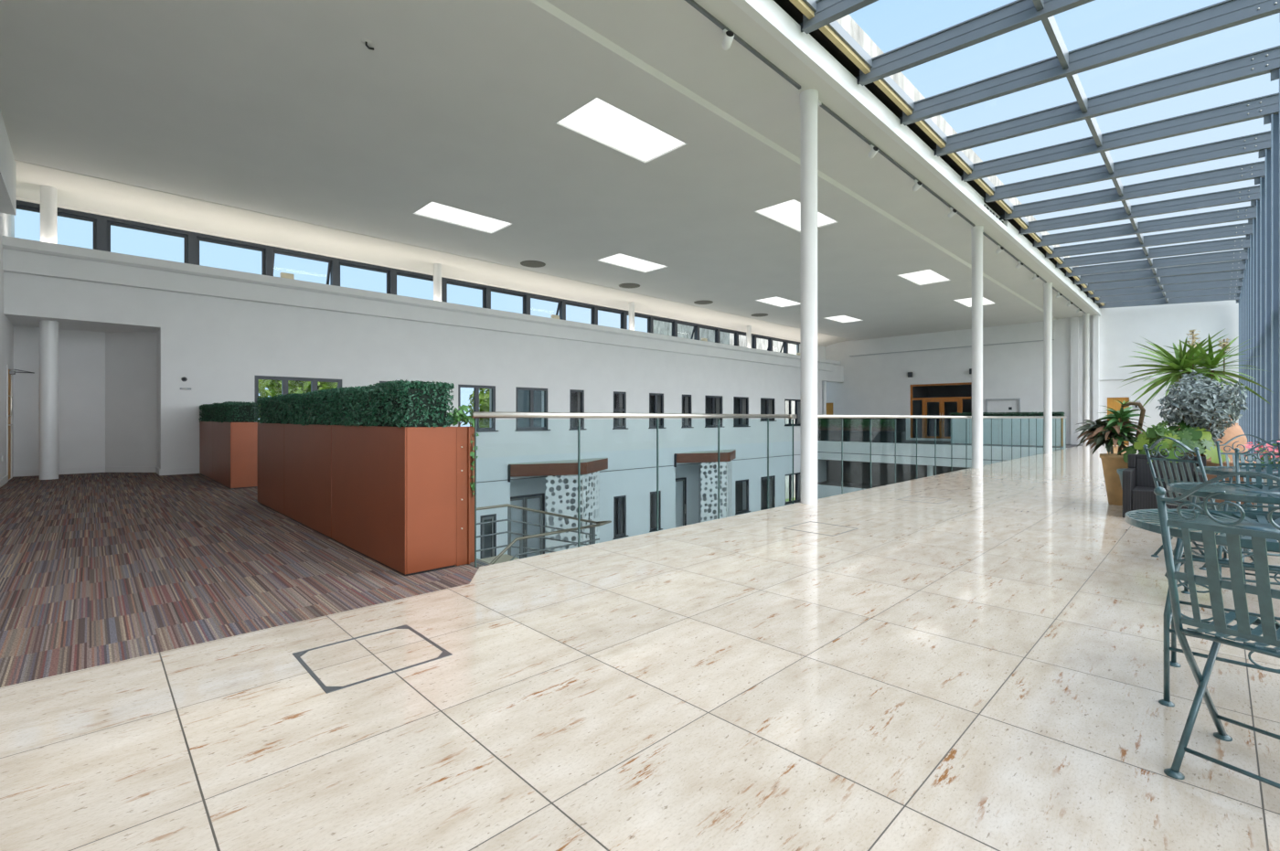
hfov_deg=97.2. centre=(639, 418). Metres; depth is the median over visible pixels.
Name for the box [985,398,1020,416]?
door
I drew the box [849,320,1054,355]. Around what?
trim
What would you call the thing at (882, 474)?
wall
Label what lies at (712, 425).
window
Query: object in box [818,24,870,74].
insulation
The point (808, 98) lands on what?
column
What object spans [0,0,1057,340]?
ceiling
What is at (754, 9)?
beam
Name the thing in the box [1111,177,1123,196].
roof purlin
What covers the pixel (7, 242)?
trim ledge
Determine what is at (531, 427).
window
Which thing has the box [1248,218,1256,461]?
post
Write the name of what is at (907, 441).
floor
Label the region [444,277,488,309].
window
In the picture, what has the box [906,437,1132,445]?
baseboard
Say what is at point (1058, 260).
insulation
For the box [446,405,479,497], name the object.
ivy plant
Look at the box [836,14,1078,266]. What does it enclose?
roof
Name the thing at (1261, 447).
flowering plant
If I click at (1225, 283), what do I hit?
rafter
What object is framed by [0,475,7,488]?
baseboard
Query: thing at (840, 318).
skylight panel
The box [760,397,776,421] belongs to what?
window
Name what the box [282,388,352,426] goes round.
box hedge
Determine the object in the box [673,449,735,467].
entrance canopy
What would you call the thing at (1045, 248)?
insulation
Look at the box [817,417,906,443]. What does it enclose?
planter
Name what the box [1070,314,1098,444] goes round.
trim
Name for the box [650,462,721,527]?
wall
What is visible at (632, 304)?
column clerestory
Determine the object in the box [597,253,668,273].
skylight panel
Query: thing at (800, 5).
insulation
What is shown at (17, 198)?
wall
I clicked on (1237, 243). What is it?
rafter
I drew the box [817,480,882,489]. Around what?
floor
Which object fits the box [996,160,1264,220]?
rafter
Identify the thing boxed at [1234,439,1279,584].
garden chair
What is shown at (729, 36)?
track spotlight
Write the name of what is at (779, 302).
skylight panel
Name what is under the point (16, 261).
trim
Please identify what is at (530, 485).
wall
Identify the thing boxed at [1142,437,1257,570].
garden chair
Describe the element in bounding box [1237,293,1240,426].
post
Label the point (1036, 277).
track spotlight
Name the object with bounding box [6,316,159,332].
ceiling
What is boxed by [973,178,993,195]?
insulation
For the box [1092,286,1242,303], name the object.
rafter
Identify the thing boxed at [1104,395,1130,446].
door
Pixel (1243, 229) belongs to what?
rafter
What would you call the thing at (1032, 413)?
box hedge
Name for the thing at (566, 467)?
entrance canopy
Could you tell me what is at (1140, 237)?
roof purlin
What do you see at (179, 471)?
baseboard
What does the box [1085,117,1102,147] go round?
roof purlin
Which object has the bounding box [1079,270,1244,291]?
rafter
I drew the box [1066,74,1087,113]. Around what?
roof purlin
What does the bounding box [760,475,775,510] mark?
door
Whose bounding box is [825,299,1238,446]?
wall
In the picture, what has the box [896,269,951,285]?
skylight panel
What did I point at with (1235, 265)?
rafter
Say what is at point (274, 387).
tree
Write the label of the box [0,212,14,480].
wall
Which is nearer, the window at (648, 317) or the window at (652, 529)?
the window at (652, 529)
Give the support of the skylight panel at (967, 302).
attached to the ceiling at (279, 108)
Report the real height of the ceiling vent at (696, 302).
0.012 m
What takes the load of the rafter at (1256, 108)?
on the post at (1274, 120)
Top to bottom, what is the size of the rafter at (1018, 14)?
0.504 m
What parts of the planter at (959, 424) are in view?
panel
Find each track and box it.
[684,0,800,89]
[817,99,975,226]
[982,232,1046,283]
[1052,287,1085,313]
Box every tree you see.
[258,379,337,421]
[467,388,489,427]
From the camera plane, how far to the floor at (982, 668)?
2.19 m
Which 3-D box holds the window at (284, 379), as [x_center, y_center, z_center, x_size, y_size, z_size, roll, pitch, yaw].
[-7.661,-0.268,12.750,1.830,1.305,0.150,0,0,-44]
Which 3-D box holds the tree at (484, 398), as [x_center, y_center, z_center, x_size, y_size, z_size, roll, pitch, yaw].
[-5.464,1.604,23.331,3.354,7.272,3.361,0,0,-44]
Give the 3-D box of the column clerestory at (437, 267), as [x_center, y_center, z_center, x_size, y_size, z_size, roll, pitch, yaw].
[-5.536,-3.645,15.419,0.220,1.190,0.220,0,0,-44]
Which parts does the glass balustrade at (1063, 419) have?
post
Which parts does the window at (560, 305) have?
sash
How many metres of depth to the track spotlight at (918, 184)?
10.01 m
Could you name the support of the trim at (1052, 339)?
attached to the wall at (880, 384)
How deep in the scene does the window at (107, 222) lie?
11.72 m
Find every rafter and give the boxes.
[799,0,878,33]
[855,0,1094,85]
[898,0,1279,125]
[932,45,1279,156]
[960,92,1279,181]
[982,130,1270,202]
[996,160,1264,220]
[1017,184,1259,234]
[1032,205,1256,247]
[1044,223,1252,258]
[1054,236,1249,268]
[1064,249,1247,277]
[1071,260,1245,284]
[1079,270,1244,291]
[1086,278,1242,298]
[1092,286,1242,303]
[1098,293,1239,308]
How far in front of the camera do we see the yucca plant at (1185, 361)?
7.79 m
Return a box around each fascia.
[757,0,983,205]
[1004,220,1100,311]
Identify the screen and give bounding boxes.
[545,470,599,553]
[700,460,732,522]
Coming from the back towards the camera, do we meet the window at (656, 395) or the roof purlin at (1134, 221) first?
the window at (656, 395)
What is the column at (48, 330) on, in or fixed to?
on the floor at (97, 569)
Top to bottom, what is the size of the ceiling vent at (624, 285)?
0.012 m
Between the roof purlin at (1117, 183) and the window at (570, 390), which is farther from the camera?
the window at (570, 390)
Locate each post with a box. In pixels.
[1236,299,1239,426]
[1237,286,1242,429]
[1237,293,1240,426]
[1238,278,1244,433]
[1240,269,1245,434]
[1241,259,1247,460]
[1243,247,1249,453]
[1245,234,1252,453]
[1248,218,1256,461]
[1250,199,1259,450]
[1254,177,1264,445]
[1258,149,1270,460]
[1263,113,1279,462]
[1270,68,1279,460]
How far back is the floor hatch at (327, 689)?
2.61 m
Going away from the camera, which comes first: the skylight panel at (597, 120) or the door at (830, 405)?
the skylight panel at (597, 120)
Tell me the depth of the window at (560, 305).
18.94 m
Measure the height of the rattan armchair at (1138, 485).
0.690 m
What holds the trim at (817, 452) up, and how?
attached to the wall at (218, 345)
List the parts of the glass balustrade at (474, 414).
handrail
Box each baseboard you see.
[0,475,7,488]
[13,466,160,476]
[160,467,200,475]
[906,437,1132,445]
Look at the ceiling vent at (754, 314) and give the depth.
23.00 m
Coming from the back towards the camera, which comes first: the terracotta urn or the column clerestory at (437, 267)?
the column clerestory at (437, 267)
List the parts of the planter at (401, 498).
panel, panel, panel, panel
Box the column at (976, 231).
[970,225,983,469]
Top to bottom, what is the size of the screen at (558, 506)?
3.275 m
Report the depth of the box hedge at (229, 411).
9.18 m
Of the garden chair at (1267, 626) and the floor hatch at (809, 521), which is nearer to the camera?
the garden chair at (1267, 626)
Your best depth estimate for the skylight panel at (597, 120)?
8.32 m
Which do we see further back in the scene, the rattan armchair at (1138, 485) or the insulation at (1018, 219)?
the insulation at (1018, 219)
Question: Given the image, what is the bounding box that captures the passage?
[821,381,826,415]
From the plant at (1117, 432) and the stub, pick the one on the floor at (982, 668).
the plant at (1117, 432)
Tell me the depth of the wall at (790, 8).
8.48 m
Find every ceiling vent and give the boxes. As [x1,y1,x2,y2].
[520,260,545,267]
[618,283,639,288]
[693,300,713,304]
[751,313,767,316]
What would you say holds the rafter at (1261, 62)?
on the post at (1275, 73)
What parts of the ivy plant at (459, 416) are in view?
stem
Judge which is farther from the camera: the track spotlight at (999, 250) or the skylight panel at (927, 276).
the skylight panel at (927, 276)
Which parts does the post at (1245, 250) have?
post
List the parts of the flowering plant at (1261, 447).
pot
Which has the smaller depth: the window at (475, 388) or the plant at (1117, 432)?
the plant at (1117, 432)
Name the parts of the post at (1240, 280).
post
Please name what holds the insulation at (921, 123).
attached to the rafter at (1261, 62)
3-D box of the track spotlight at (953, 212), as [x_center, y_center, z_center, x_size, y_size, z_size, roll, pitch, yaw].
[6.287,-4.149,11.369,0.104,0.182,0.183,0,0,-10]
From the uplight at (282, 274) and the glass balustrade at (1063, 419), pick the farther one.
the glass balustrade at (1063, 419)
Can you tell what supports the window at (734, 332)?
in the wall at (17, 198)
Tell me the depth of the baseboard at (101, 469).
11.56 m
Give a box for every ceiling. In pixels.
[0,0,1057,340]
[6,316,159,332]
[545,0,1096,319]
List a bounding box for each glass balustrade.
[470,411,796,567]
[817,415,1066,493]
[827,417,1065,448]
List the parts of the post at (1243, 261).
post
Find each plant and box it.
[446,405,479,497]
[817,418,896,431]
[1074,399,1167,505]
[1117,420,1230,490]
[1120,329,1274,456]
[1232,440,1279,511]
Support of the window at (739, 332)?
in the wall at (17, 198)
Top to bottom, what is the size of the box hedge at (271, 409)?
0.363 m
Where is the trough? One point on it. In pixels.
(1209, 463)
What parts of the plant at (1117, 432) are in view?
pot, stem, arched stem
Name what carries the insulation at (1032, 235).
attached to the rafter at (1244, 213)
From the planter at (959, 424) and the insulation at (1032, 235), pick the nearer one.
the insulation at (1032, 235)
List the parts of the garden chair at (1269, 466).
rail, rail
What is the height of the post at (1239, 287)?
5.400 m
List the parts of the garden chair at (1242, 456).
rail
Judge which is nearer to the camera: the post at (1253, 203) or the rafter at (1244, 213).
the post at (1253, 203)
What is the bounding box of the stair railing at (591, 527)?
[476,503,611,564]
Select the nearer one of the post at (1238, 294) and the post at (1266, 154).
the post at (1266, 154)
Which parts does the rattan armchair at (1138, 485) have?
arm, seat, backrest, frame, arm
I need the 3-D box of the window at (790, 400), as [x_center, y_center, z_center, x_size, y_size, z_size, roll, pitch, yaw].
[7.523,-0.268,27.574,1.830,1.305,0.150,0,0,-44]
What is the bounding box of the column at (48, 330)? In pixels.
[39,320,58,479]
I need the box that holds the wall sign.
[1131,400,1140,408]
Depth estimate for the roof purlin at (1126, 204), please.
11.87 m
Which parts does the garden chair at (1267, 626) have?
leg, seat rail, rail, rail, rail, seat rail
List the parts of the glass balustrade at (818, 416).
handrail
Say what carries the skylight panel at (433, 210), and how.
attached to the ceiling at (279, 108)
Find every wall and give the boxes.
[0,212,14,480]
[3,271,843,559]
[13,325,768,534]
[16,197,825,359]
[483,474,587,558]
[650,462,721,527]
[653,320,796,499]
[773,0,1094,299]
[817,484,863,499]
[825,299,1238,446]
[826,459,968,485]
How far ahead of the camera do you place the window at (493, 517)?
16.11 m
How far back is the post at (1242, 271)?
16.02 m
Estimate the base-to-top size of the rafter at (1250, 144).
0.504 m
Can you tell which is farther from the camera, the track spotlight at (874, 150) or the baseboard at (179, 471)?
the baseboard at (179, 471)
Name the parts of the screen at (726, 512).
post, screen panel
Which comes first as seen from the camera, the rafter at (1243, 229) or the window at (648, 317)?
the rafter at (1243, 229)
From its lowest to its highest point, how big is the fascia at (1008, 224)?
0.180 m
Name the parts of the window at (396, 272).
sash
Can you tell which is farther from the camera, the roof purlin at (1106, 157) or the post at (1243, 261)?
the post at (1243, 261)
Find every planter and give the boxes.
[199,421,259,489]
[257,423,474,575]
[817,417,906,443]
[950,417,1063,446]
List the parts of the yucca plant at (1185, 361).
flower stem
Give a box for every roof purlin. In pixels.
[1032,0,1044,10]
[1041,15,1068,69]
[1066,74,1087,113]
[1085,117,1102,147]
[1099,150,1113,174]
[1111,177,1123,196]
[1121,200,1130,214]
[1130,218,1138,230]
[1136,233,1143,244]
[1141,246,1148,255]
[1147,258,1152,266]
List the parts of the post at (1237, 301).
post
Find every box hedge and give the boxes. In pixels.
[198,401,257,423]
[255,394,293,424]
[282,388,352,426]
[328,379,454,427]
[949,411,1065,416]
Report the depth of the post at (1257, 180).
9.88 m
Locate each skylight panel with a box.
[412,201,512,234]
[554,96,688,163]
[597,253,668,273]
[753,199,838,232]
[755,296,800,307]
[824,315,863,322]
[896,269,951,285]
[952,297,995,307]
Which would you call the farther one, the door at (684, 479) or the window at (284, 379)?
the door at (684, 479)
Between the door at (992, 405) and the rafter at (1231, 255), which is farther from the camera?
the door at (992, 405)
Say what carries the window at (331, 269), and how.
in the wall at (17, 198)
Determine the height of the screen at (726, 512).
3.275 m
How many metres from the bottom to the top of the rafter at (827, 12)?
0.504 m
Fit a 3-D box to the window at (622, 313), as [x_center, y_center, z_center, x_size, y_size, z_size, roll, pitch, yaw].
[-1.116,-3.510,20.739,1.422,1.060,0.180,0,0,-44]
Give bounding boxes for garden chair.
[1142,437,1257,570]
[1153,471,1279,789]
[1215,434,1279,551]
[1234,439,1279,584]
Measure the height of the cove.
0.610 m
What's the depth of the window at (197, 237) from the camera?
12.77 m
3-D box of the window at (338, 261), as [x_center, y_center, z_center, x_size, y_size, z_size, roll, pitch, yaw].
[-7.221,-3.510,14.779,1.422,1.060,0.180,0,0,-44]
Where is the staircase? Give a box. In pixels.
[480,554,519,564]
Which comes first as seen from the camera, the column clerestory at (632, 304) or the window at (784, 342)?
the column clerestory at (632, 304)
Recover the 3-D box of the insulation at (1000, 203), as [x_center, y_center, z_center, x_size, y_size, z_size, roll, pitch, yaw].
[7.751,-4.583,12.085,1.407,0.050,0.065,0,0,-44]
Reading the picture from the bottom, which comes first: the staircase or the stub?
the staircase
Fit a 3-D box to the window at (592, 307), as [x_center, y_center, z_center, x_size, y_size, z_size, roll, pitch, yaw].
[-2.134,-3.510,19.746,1.422,1.060,0.180,0,0,-44]
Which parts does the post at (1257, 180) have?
haunch plate, post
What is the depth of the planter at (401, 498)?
4.38 m
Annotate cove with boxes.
[14,160,855,346]
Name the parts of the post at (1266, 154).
haunch plate, post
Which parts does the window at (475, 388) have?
sill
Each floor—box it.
[0,440,1279,850]
[0,472,492,687]
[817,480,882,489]
[829,439,1081,448]
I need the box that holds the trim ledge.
[1,235,840,365]
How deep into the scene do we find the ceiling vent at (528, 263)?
15.38 m
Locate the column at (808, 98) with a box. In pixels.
[800,88,818,504]
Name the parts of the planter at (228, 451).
panel, panel, panel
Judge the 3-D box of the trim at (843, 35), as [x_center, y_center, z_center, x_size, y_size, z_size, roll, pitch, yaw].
[8.086,-4.668,12.345,30.900,0.120,0.030,0,0,-44]
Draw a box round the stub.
[361,38,373,50]
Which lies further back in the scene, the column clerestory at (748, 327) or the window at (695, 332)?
the column clerestory at (748, 327)
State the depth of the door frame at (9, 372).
10.22 m
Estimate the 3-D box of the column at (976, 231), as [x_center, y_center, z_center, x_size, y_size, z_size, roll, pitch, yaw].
[7.548,-1.575,12.624,0.236,5.390,0.236,0,0,-44]
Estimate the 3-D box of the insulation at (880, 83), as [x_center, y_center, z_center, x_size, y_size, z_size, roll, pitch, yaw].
[3.553,-4.583,7.986,1.407,0.050,0.065,0,0,-44]
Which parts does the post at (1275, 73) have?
haunch plate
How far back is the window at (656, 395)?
20.81 m
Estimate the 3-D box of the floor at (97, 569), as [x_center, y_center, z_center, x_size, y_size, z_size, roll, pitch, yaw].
[-6.471,1.297,7.473,3.260,0.346,12.665,0,0,-44]
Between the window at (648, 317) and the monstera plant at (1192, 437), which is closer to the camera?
the monstera plant at (1192, 437)
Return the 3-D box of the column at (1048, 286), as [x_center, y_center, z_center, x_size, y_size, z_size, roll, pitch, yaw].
[12.901,-1.575,17.849,0.236,5.390,0.236,0,0,-44]
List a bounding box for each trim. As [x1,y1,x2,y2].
[0,109,16,215]
[2,248,833,371]
[476,454,799,482]
[802,0,1105,304]
[817,451,1002,460]
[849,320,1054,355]
[849,339,1054,356]
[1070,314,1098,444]
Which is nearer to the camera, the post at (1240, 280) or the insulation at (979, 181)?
the insulation at (979, 181)
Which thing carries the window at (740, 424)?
in the wall at (218, 345)
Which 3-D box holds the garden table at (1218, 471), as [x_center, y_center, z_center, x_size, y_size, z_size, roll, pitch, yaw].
[4.997,0.769,4.501,0.828,0.702,0.828,0,0,37]
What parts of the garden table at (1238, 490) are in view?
leg, leg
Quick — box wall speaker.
[907,372,912,377]
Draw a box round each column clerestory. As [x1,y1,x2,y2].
[40,185,57,244]
[433,263,441,301]
[629,301,634,330]
[746,325,751,348]
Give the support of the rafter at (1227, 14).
on the post
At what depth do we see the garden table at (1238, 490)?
3.31 m
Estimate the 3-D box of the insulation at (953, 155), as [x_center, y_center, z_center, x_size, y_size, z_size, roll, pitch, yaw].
[5.652,-4.583,10.035,1.407,0.050,0.065,0,0,-44]
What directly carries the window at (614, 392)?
in the wall at (218, 345)
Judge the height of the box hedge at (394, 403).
0.372 m
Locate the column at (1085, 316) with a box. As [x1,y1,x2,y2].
[1082,313,1089,446]
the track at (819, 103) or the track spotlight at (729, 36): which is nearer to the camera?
the track spotlight at (729, 36)
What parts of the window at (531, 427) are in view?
sill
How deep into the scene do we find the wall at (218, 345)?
16.17 m
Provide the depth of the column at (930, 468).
24.47 m
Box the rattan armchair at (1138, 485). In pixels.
[1122,453,1205,517]
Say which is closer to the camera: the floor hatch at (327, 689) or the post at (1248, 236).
the floor hatch at (327, 689)
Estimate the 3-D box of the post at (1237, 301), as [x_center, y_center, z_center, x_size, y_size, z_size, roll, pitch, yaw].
[21.451,-1.580,20.103,0.100,5.400,0.300,0,0,-44]
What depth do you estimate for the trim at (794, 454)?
19.75 m
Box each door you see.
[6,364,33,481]
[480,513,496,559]
[510,493,544,558]
[675,477,686,525]
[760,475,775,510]
[826,401,834,415]
[910,382,971,438]
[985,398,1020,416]
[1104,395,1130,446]
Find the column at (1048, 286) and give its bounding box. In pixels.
[1043,282,1052,453]
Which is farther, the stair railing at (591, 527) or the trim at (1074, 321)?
the trim at (1074, 321)
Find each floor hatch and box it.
[292,624,452,693]
[783,521,857,536]
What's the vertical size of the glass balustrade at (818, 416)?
1.320 m
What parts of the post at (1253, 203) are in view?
haunch plate, post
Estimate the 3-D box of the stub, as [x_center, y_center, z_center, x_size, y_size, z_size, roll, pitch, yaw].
[-3.069,-4.207,6.347,0.108,0.046,0.170,0,0,-9]
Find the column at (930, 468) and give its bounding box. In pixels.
[927,465,933,477]
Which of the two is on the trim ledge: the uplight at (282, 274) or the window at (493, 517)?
the uplight at (282, 274)
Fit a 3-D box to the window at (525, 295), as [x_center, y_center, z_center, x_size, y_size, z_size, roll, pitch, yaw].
[-4.169,-3.510,17.759,1.422,1.060,0.180,0,0,-44]
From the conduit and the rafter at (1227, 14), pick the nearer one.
the rafter at (1227, 14)
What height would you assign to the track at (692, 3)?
0.034 m
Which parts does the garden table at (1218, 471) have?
leg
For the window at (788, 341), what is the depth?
29.60 m
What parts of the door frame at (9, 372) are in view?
frame, pull handle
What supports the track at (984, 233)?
attached to the ceiling at (673, 37)
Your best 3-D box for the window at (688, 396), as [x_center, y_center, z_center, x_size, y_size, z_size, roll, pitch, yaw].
[1.817,-0.268,22.003,0.680,1.305,0.150,0,0,-44]
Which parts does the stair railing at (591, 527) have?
post, rail, post, rail, handrail, rail, post, handrail, rail, post, post, handrail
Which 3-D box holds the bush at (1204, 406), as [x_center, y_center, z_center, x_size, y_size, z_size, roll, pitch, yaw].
[6.583,-0.039,6.633,0.779,1.064,0.757,0,0,11]
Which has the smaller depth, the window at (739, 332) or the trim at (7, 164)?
the trim at (7, 164)
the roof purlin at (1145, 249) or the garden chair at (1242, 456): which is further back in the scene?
the roof purlin at (1145, 249)
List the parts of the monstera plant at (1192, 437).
pot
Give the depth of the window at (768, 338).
27.93 m
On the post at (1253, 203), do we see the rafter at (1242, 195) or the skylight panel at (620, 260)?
the rafter at (1242, 195)
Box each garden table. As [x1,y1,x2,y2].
[1125,508,1279,707]
[1166,482,1279,594]
[1194,466,1278,560]
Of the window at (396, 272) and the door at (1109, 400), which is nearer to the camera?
the window at (396, 272)
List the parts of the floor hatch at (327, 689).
corner plate, corner plate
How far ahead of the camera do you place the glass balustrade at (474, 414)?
5.19 m
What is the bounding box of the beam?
[730,0,1100,315]
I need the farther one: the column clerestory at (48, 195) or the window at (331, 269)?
the window at (331, 269)
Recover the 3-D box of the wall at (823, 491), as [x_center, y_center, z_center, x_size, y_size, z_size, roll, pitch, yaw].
[12.059,4.135,24.581,0.200,1.690,10.570,0,0,-44]
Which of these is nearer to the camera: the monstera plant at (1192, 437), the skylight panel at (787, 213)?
the monstera plant at (1192, 437)
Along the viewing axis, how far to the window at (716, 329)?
24.92 m
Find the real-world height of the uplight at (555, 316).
0.170 m
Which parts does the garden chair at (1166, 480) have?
rail, rail, leg, rail, seat rail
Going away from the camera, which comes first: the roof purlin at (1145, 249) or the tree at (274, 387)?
the roof purlin at (1145, 249)
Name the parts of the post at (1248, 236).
post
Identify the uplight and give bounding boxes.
[279,272,294,279]
[550,314,559,319]
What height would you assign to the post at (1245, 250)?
5.400 m
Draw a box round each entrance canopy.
[507,458,607,482]
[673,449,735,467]
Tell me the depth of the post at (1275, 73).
6.80 m
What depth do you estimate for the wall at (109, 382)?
11.64 m
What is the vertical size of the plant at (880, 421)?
0.634 m
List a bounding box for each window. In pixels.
[16,200,101,250]
[101,215,192,264]
[192,232,269,276]
[254,375,341,422]
[269,245,335,285]
[335,257,393,294]
[393,268,444,301]
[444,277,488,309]
[458,384,498,432]
[488,286,528,314]
[514,386,550,431]
[528,293,564,319]
[564,299,596,324]
[569,389,586,430]
[596,305,625,329]
[612,391,628,429]
[613,495,628,539]
[625,310,651,332]
[648,393,666,428]
[649,490,662,532]
[651,315,676,336]
[671,320,698,340]
[681,394,693,427]
[698,323,718,342]
[704,395,725,427]
[718,327,737,346]
[733,396,750,426]
[735,479,750,514]
[737,330,755,348]
[755,334,771,351]
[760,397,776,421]
[767,337,787,353]
[784,398,800,426]
[784,472,800,504]
[787,340,799,353]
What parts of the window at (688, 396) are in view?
frame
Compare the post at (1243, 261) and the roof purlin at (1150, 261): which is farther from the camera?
the roof purlin at (1150, 261)
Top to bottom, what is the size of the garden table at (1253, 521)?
0.702 m
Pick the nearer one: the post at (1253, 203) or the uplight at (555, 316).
the post at (1253, 203)
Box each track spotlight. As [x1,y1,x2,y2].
[721,29,734,50]
[867,144,878,158]
[912,179,922,191]
[948,207,957,217]
[995,245,1003,253]
[1015,261,1023,268]
[1032,273,1038,280]
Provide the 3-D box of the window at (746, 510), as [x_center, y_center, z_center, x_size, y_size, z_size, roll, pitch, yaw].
[4.446,3.413,24.570,1.110,1.445,0.150,0,0,-44]
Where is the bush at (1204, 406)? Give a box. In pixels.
[1155,369,1247,456]
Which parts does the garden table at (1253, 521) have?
leg, leg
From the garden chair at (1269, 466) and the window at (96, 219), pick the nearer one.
the garden chair at (1269, 466)
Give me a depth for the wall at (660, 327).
35.03 m
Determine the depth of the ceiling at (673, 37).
7.73 m
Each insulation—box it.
[789,0,814,19]
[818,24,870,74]
[874,79,912,115]
[915,120,945,148]
[948,152,971,174]
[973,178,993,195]
[995,200,1012,213]
[1013,217,1027,229]
[1029,233,1040,242]
[1042,245,1052,254]
[1054,257,1062,264]
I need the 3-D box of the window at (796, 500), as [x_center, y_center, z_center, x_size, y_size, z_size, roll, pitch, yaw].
[7.544,3.413,27.595,1.830,1.445,0.150,0,0,-44]
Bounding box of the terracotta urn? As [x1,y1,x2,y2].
[1173,414,1247,460]
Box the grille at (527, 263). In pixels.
[522,261,543,266]
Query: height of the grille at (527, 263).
0.001 m
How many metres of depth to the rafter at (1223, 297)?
21.37 m
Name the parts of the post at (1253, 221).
haunch plate, post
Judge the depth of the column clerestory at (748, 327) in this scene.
25.55 m
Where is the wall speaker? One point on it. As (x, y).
(910, 374)
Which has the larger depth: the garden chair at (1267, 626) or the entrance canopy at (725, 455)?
the entrance canopy at (725, 455)
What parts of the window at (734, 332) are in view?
sash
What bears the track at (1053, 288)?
attached to the ceiling at (673, 37)
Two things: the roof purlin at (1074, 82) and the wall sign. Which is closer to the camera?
the roof purlin at (1074, 82)
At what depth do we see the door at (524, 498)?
18.65 m
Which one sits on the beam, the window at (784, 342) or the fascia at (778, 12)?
the fascia at (778, 12)
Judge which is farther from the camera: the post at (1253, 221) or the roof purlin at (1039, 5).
the post at (1253, 221)
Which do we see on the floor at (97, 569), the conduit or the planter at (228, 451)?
the planter at (228, 451)
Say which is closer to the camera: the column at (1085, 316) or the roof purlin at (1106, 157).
the roof purlin at (1106, 157)
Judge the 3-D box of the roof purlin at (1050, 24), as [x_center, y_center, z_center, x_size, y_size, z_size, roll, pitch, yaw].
[4.875,-4.507,6.631,1.407,0.180,0.060,0,0,-44]
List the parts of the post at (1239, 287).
post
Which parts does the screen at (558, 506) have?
screen panel, post, screen panel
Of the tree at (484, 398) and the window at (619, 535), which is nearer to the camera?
the window at (619, 535)
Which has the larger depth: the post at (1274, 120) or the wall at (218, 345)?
the wall at (218, 345)
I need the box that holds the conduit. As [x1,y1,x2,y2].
[1099,374,1227,380]
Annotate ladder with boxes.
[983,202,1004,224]
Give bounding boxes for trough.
[1195,459,1278,511]
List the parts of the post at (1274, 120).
haunch plate, post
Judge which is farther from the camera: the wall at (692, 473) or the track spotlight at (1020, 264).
the wall at (692, 473)

